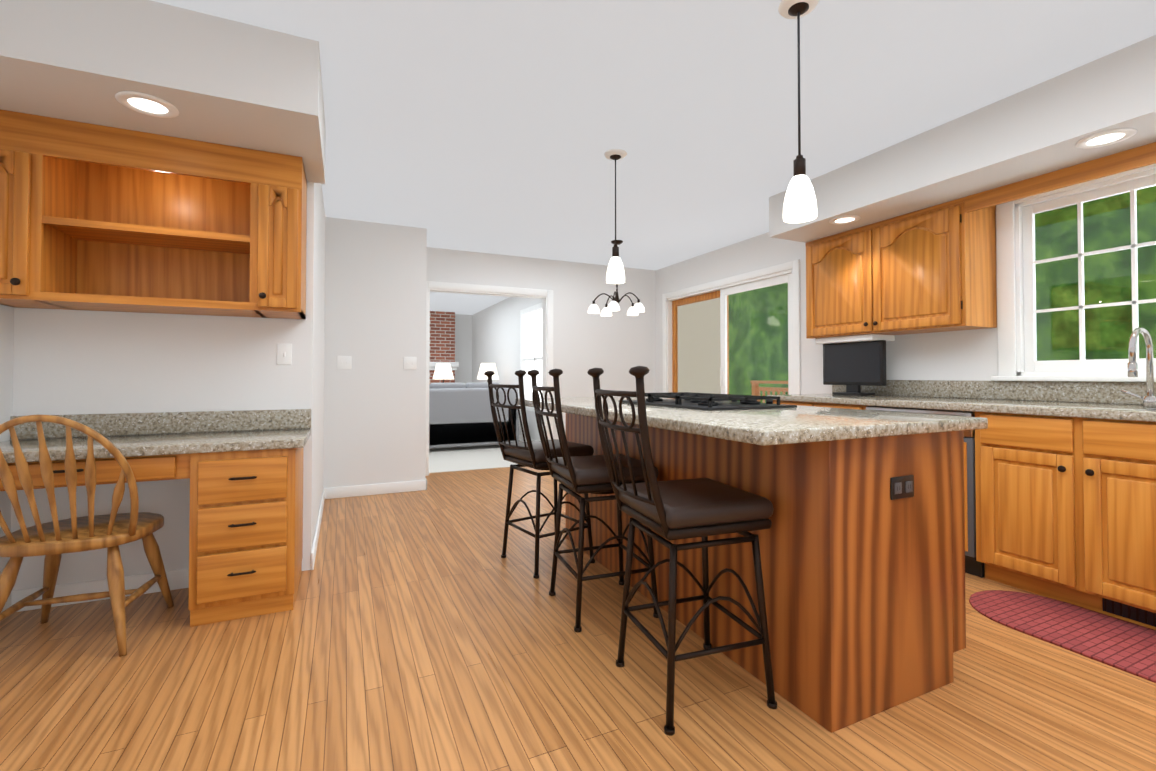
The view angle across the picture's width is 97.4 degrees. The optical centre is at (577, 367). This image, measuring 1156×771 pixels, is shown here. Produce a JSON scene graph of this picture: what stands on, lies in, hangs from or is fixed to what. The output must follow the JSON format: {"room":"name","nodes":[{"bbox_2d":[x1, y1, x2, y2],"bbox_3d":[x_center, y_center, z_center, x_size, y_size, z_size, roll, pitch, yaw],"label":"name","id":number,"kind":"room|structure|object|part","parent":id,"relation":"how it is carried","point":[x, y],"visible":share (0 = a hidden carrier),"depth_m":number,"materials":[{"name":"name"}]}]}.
{"room":"kitchen","nodes":[
{"label":"kitchen","id":0,"kind":"room"},
{"bbox_2d":[0,305,13,574],"bbox_3d":[-1.371,-0.166,-0.417,0.120,2.440,5.920,0,-1,-25],"label":"wall","id":1,"kind":"structure","parent":0,"point":[6,354],"depth_m":2.25,"materials":[{"name":"white paint"}]},
{"bbox_2d":[2,591,12,611],"bbox_3d":[-1.334,1.008,-0.353,0.012,0.095,5.799,0,-1,-25],"label":"baseboard","id":2,"kind":"structure","parent":1,"relation":"attached to","point":[9,602],"depth_m":2.26,"materials":[{"name":"white wood"}]},
{"bbox_2d":[0,0,325,183],"bbox_3d":[-1.810,-1.190,2.203,1.255,0.309,0.820,0,-1,-25],"label":"soffit","id":3,"kind":"structure","parent":0,"point":[217,80],"depth_m":1.94,"materials":[{"name":"white paint"}]},
{"bbox_2d":[115,91,178,117],"bbox_3d":[-1.694,-1.034,2.001,0.194,0.008,0.194,0,-1,-25],"label":"recessed light","id":4,"kind":"object","parent":3,"relation":"attached to","point":[146,104],"visible":1,"depth_m":2.00,"materials":[{"name":"white plastic"}]},
{"bbox_2d":[323,217,426,487],"bbox_3d":[-1.976,-0.083,4.938,0.850,2.440,0.820,0,-1,-25],"label":"wall","id":5,"kind":"structure","parent":0,"point":[375,395],"depth_m":4.56,"materials":[{"name":"white paint"}]},
{"bbox_2d":[337,356,351,368],"bbox_3d":[-2.045,-0.048,4.447,0.115,0.115,0.012,0,-1,-25],"label":"light switch","id":6,"kind":"object","parent":5,"relation":"attached to","point":[344,362],"visible":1,"depth_m":4.45,"materials":[{"name":"white plastic"}]},
{"bbox_2d":[403,357,416,368],"bbox_3d":[-1.546,-0.045,4.677,0.115,0.115,0.012,0,-1,-25],"label":"light switch","id":7,"kind":"object","parent":5,"relation":"attached to","point":[410,362],"visible":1,"depth_m":4.68,"materials":[{"name":"white plastic"}]},
{"bbox_2d":[455,314,470,383],"bbox_3d":[-4.251,0.006,10.716,4.020,2.440,0.120,0,-1,-25],"label":"wall","id":8,"kind":"structure","parent":0,"point":[462,322],"depth_m":11.42,"materials":[{"name":"white paint"}]},
{"bbox_2d":[429,440,521,472],"bbox_3d":[-3.068,1.214,8.087,4.290,0.064,5.850,0,-1,-25],"label":"floor","id":9,"kind":"structure","parent":0,"point":[450,459],"depth_m":6.42,"materials":[{"name":"white carpet"}]},
{"bbox_2d":[433,364,453,382],"bbox_3d":[-2.431,0.560,9.166,0.500,1.276,0.500,0,-1,-25],"label":"table lamp","id":10,"kind":"object","parent":9,"relation":"on","point":[443,371],"visible":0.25,"depth_m":9.05,"materials":[{"name":"white fabric"}]},
{"bbox_2d":[429,311,458,384],"bbox_3d":[-3.196,0.005,10.720,1.400,2.434,0.750,0,-1,-25],"label":"brick fireplace","id":11,"kind":"object","parent":9,"relation":"on","point":[442,337],"visible":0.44,"depth_m":10.88,"materials":[{"name":"red brick"}]},
{"bbox_2d":[429,382,518,448],"bbox_3d":[-1.980,0.696,7.582,2.000,0.956,0.950,0,-1,-25],"label":"sofa","id":12,"kind":"object","parent":9,"relation":"on","point":[460,414],"visible":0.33,"depth_m":7.26,"materials":[{"name":"fabric"}]},
{"bbox_2d":[477,363,498,381],"bbox_3d":[-1.569,0.555,8.846,0.500,1.276,0.500,0,-1,-25],"label":"table lamp","id":13,"kind":"object","parent":9,"relation":"on","point":[484,368],"visible":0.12,"depth_m":8.73,"materials":[{"name":"white fabric"}]},
{"bbox_2d":[471,297,541,440],"bbox_3d":[-1.173,-0.021,8.977,0.120,2.440,5.850,0,-1,-25],"label":"wall","id":14,"kind":"structure","parent":0,"point":[490,334],"depth_m":9.23,"materials":[{"name":"white paint"}]},
{"bbox_2d":[519,435,536,441],"bbox_3d":[-1.208,1.149,8.876,0.013,0.091,5.729,0,-1,-25],"label":"baseboard","id":15,"kind":"structure","parent":14,"relation":"attached to","point":[521,438],"depth_m":8.14,"materials":[{"name":"white"}]},
{"bbox_2d":[520,303,541,411],"bbox_3d":[-0.669,-0.144,7.785,0.070,1.610,1.160,0,-1,-25],"label":"window","id":16,"kind":"structure","parent":14,"relation":"in","point":[533,359],"depth_m":7.95,"materials":[{"name":"white"}]},
{"bbox_2d":[426,247,655,439],"bbox_3d":[-0.318,-0.065,6.085,3.120,2.440,0.120,0,-1,-25],"label":"wall","id":17,"kind":"structure","parent":0,"point":[616,346],"depth_m":6.19,"materials":[{"name":"white paint"}]},
{"bbox_2d":[425,281,552,475],"bbox_3d":[-1.006,0.112,5.758,1.510,2.075,0.137,0,-1,-25],"label":"door frame","id":18,"kind":"structure","parent":17,"relation":"attached to","point":[546,296],"depth_m":5.83,"materials":[{"name":"white wood"}]},
{"bbox_2d":[0,467,1155,770],"bbox_3d":[0.442,1.119,1.810,5.290,0.060,8.490,0,-1,-25],"label":"floor","id":19,"kind":"structure","parent":0,"point":[430,629],"depth_m":1.74,"materials":[{"name":"brown wood"}]},
{"bbox_2d":[0,415,173,656],"bbox_3d":[-1.998,0.632,2.033,0.485,0.927,0.532,0,-1,-19],"label":"desk chair","id":20,"kind":"object","parent":19,"relation":"on","point":[54,540],"visible":1,"depth_m":1.93,"materials":[{"name":"brown wood"}]},
{"bbox_2d":[11,182,324,590],"bbox_3d":[-2.597,-0.102,3.691,1.320,2.440,2.570,0,-1,-25],"label":"wall block","id":21,"kind":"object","parent":19,"relation":"on","point":[69,362],"visible":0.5,"depth_m":2.52,"materials":[{"name":"white paint"}]},
{"bbox_2d":[13,568,188,611],"bbox_3d":[-2.184,1.051,2.439,0.739,0.095,0.015,0,-1,-25],"label":"baseboard","id":22,"kind":"structure","parent":21,"relation":"attached to","point":[178,579],"depth_m":2.40,"materials":[{"name":"white wood"}]},
{"bbox_2d":[0,109,306,318],"bbox_3d":[-1.937,-0.652,2.366,1.163,0.758,0.399,0,-1,-25],"label":"upper cabinet","id":23,"kind":"object","parent":21,"relation":"attached to","point":[94,217],"visible":1,"depth_m":2.39,"materials":[{"name":"brown wood"}]},
{"bbox_2d":[277,343,291,364],"bbox_3d":[-1.581,-0.075,2.735,0.070,0.115,0.012,0,-1,-25],"label":"light switch","id":24,"kind":"object","parent":21,"relation":"attached to","point":[284,353],"visible":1,"depth_m":2.74,"materials":[{"name":"white plastic"}]},
{"bbox_2d":[188,448,302,626],"bbox_3d":[-1.554,0.731,2.424,0.390,0.734,0.546,0,-1,-25],"label":"base cabinet","id":25,"kind":"object","parent":19,"relation":"on","point":[246,535],"visible":0.98,"depth_m":2.21,"materials":[{"name":"brown wood"}]},
{"bbox_2d":[0,409,310,490],"bbox_3d":[-1.893,0.344,2.293,1.194,0.255,0.540,0,-1,-25],"label":"countertop","id":26,"kind":"structure","parent":25,"relation":"on","point":[145,434],"depth_m":2.28,"materials":[{"name":"grey stone"}]},
{"bbox_3d":[-2.085,0.415,2.196,0.767,0.109,0.526,0,-1,-25],"label":"desk apron drawer","id":27,"kind":"part","parent":26,"relation":"part of","materials":[{"name":"brown wood"}]},
{"bbox_2d":[311,488,326,569],"bbox_3d":[-1.815,1.068,3.572,0.015,0.095,1.762,0,-1,-25],"label":"baseboard","id":28,"kind":"structure","parent":19,"relation":"on","point":[324,496],"depth_m":3.29,"materials":[{"name":"white wood"}]},
{"bbox_2d":[327,479,426,498],"bbox_3d":[-1.782,1.084,4.550,0.832,0.095,0.012,0,-1,-25],"label":"baseboard","id":29,"kind":"structure","parent":19,"relation":"on","point":[418,485],"depth_m":4.54,"materials":[{"name":"white wood"}]},
{"bbox_2d":[484,370,594,578],"bbox_3d":[-0.223,0.560,2.904,0.515,1.091,0.425,1,-1,-36],"label":"bar stool","id":30,"kind":"object","parent":19,"relation":"on","point":[529,453],"visible":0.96,"depth_m":2.81,"materials":[{"name":"black metal"}]},
{"bbox_2d":[527,369,658,631],"bbox_3d":[0.057,0.551,2.341,0.515,1.091,0.425,0,-1,-20],"label":"bar stool","id":31,"kind":"object","parent":19,"relation":"on","point":[582,474],"visible":0.94,"depth_m":2.22,"materials":[{"name":"black metal"}]},
{"bbox_2d":[587,366,776,735],"bbox_3d":[0.335,0.542,1.738,0.515,1.091,0.425,0,-1,-19],"label":"bar stool","id":32,"kind":"object","parent":19,"relation":"on","point":[704,508],"visible":1,"depth_m":1.62,"materials":[{"name":"black metal"}]},
{"bbox_2d":[566,413,965,732],"bbox_3d":[0.667,0.663,2.575,0.731,0.874,2.000,0,-1,-25],"label":"base cabinet","id":33,"kind":"object","parent":19,"relation":"on","point":[863,573],"visible":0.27,"depth_m":1.67,"materials":[{"name":"brown wood"}]},
{"bbox_2d":[515,396,987,445],"bbox_3d":[0.510,0.204,2.521,1.035,0.039,2.140,0,-1,-25],"label":"countertop","id":34,"kind":"structure","parent":33,"relation":"on","point":[780,426],"depth_m":1.69,"materials":[{"name":"beige stone"}]},
{"bbox_2d":[619,392,796,410],"bbox_3d":[0.612,0.160,2.558,0.510,0.050,0.760,0,-1,-25],"label":"gas cooktop","id":35,"kind":"object","parent":34,"relation":"in","point":[702,401],"visible":0.96,"depth_m":2.36,"materials":[{"name":"black metal"}]},
{"bbox_2d":[890,475,913,499],"bbox_3d":[1.056,0.388,1.652,0.115,0.072,0.009,0,-1,-25],"label":"outlet","id":36,"kind":"object","parent":33,"relation":"attached to","point":[901,487],"visible":1,"depth_m":1.65,"materials":[{"name":"black plastic"}]},
{"bbox_2d":[773,400,868,409],"bbox_3d":[1.963,0.681,3.689,0.718,0.874,0.778,0,-1,-25],"label":"base cabinet","id":37,"kind":"object","parent":19,"relation":"on","point":[862,407],"depth_m":3.47,"materials":[{"name":"brown wood"}]},
{"bbox_2d":[975,412,1052,598],"bbox_3d":[2.480,0.663,2.564,0.718,0.874,0.490,0,-1,-25],"label":"base cabinet","id":38,"kind":"object","parent":19,"relation":"on","point":[1014,509],"depth_m":2.48,"materials":[{"name":"brown wood"}]},
{"bbox_2d":[866,406,983,577],"bbox_3d":[2.230,0.672,3.051,0.668,0.872,0.600,0,-1,-25],"label":"dishwasher","id":39,"kind":"object","parent":38,"relation":"in","point":[973,566],"visible":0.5,"depth_m":2.67,"materials":[{"name":"grey metal"}]},
{"bbox_2d":[969,590,1155,682],"bbox_3d":[2.291,1.081,1.697,0.495,0.011,1.700,0,-1,-25],"label":"kitchen mat","id":40,"kind":"object","parent":19,"relation":"on","point":[1125,646],"visible":1,"depth_m":2.11,"materials":[{"name":"red fabric"}]},
{"bbox_2d":[1049,416,1155,629],"bbox_3d":[2.647,0.658,2.200,0.718,0.874,0.609,0,-1,-25],"label":"base cabinet","id":41,"kind":"object","parent":19,"relation":"on","point":[1065,509],"depth_m":2.19,"materials":[{"name":"brown wood"}]},
{"bbox_2d":[767,380,1155,421],"bbox_3d":[2.953,0.131,1.519,0.738,0.154,5.593,0,-1,-25],"label":"countertop","id":42,"kind":"structure","parent":41,"relation":"on","point":[1098,400],"depth_m":2.88,"materials":[{"name":"grey stone"}]},
{"bbox_2d":[823,340,885,395],"bbox_3d":[2.077,0.005,3.838,0.160,0.400,0.500,0,-1,-25],"label":"television","id":43,"kind":"object","parent":42,"relation":"on","point":[853,367],"visible":1,"depth_m":3.80,"materials":[{"name":"black plastic"}]},
{"bbox_2d":[1121,327,1155,406],"bbox_3d":[2.602,-0.004,2.395,0.220,0.372,0.127,0,-1,-25],"label":"sink faucet","id":44,"kind":"object","parent":42,"relation":"on","point":[1149,399],"visible":1,"depth_m":2.38,"materials":[{"name":"silver metal"}]},
{"bbox_2d":[1137,408,1155,410],"bbox_3d":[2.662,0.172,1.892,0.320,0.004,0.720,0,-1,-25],"label":"undermount sink","id":45,"kind":"object","parent":42,"relation":"in","point":[1153,409],"visible":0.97,"depth_m":2.13,"materials":[{"name":"silver metal"}]},
{"bbox_2d":[151,0,1155,314],"bbox_3d":[-0.810,-1.360,4.492,5.360,0.100,14.340,0,-1,-25],"label":"ceiling","id":46,"kind":"structure","parent":0,"point":[493,126],"depth_m":2.52,"materials":[{"name":"grey paint"}]},
{"bbox_2d":[604,149,626,283],"bbox_3d":[0.233,-0.931,3.149,0.140,0.800,0.140,0,-1,-25],"label":"pendant light","id":47,"kind":"object","parent":46,"relation":"hanging from","point":[615,274],"visible":1,"depth_m":3.12,"materials":[{"name":"white glass"}]},
{"bbox_2d":[588,240,644,315],"bbox_3d":[0.391,-0.929,5.226,0.578,0.739,0.558,0,-1,-25],"label":"dining chandelier","id":48,"kind":"object","parent":46,"relation":"hanging from","point":[635,309],"visible":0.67,"depth_m":5.16,"materials":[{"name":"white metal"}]},
{"bbox_2d":[778,0,818,222],"bbox_3d":[0.817,-0.950,1.877,0.140,0.800,0.140,0,-1,-25],"label":"pendant light","id":49,"kind":"object","parent":46,"relation":"hanging from","point":[800,204],"visible":0.98,"depth_m":1.86,"materials":[{"name":"white glass"}]},
{"bbox_2d":[769,35,1155,242],"bbox_3d":[2.967,-1.200,1.536,0.720,0.309,5.580,0,-1,-25],"label":"soffit","id":50,"kind":"object","parent":46,"relation":"attached to","point":[1044,127],"depth_m":2.60,"materials":[{"name":"white paint"}]},
{"bbox_2d":[829,215,860,223],"bbox_3d":[1.823,-1.012,3.473,0.194,0.008,0.194,0,-1,-25],"label":"recessed light","id":51,"kind":"object","parent":50,"relation":"in","point":[846,219],"visible":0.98,"depth_m":3.46,"materials":[{"name":"white plastic"}]},
{"bbox_2d":[1075,128,1136,148],"bbox_3d":[2.370,-1.030,2.283,0.194,0.008,0.194,0,-1,-25],"label":"recessed light","id":52,"kind":"object","parent":50,"relation":"in","point":[1106,138],"visible":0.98,"depth_m":2.27,"materials":[{"name":"white plastic"}]},
{"bbox_2d":[656,168,1155,393],"bbox_3d":[2.766,-0.114,2.963,0.120,2.440,8.370,0,-1,-25],"label":"wall","id":53,"kind":"structure","parent":0,"point":[966,355],"depth_m":4.40,"materials":[{"name":"white paint"}]},
{"bbox_2d":[662,259,800,401],"bbox_3d":[1.578,0.096,5.511,0.126,2.100,2.140,0,-1,-25],"label":"sliding glass door","id":54,"kind":"structure","parent":53,"relation":"attached to","point":[696,340],"depth_m":5.74,"materials":[{"name":"white"}]},
{"bbox_2d":[805,227,864,338],"bbox_3d":[2.103,-0.624,3.850,0.349,0.768,0.637,0,-1,-25],"label":"upper cabinet","id":55,"kind":"object","parent":53,"relation":"attached to","point":[833,262],"depth_m":3.82,"materials":[{"name":"brown wood"}]},
{"bbox_2d":[816,334,894,343],"bbox_3d":[2.101,-0.216,3.874,0.250,0.043,0.480,0,-1,-25],"label":"under-cabinet light","id":56,"kind":"object","parent":55,"relation":"attached to","point":[856,338],"visible":0.81,"depth_m":3.73,"materials":[{"name":"white plastic"}]},
{"bbox_2d":[861,194,1000,334],"bbox_3d":[2.317,-0.631,3.384,0.349,0.768,0.637,0,-1,-25],"label":"upper cabinet","id":57,"kind":"object","parent":53,"relation":"attached to","point":[932,269],"depth_m":3.19,"materials":[{"name":"brown wood"}]},
{"bbox_2d":[991,164,1155,381],"bbox_3d":[2.975,-0.449,2.381,0.130,1.163,1.750,0,-1,-25],"label":"window","id":58,"kind":"structure","parent":53,"relation":"in","point":[1016,301],"depth_m":2.93,"materials":[{"name":"white wood"}]},
{"label":"outside","id":59,"kind":"structure","parent":0,"visible":0},
{"bbox_3d":[3.073,1.287,6.565,3.459,0.150,5.500,0,-1,-25],"label":"deck","id":60,"kind":"object","parent":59,"visible":0},
{"bbox_2d":[750,381,787,402],"bbox_3d":[4.508,0.713,7.233,0.140,1.020,5.500,0,-1,-25],"label":"deck railing","id":61,"kind":"object","parent":60,"relation":"on","point":[764,389],"depth_m":9.37,"materials":[{"name":"brown wood"}]},
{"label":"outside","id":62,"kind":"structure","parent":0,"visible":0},
{"bbox_2d":[728,186,1155,402],"bbox_3d":[9.856,-4.285,10.042,0.100,17.000,38.000,0,-1,-25],"label":"trees","id":63,"kind":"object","parent":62,"point":[1059,288],"depth_m":10.06,"materials":[{"name":"green plant"}]}
]}

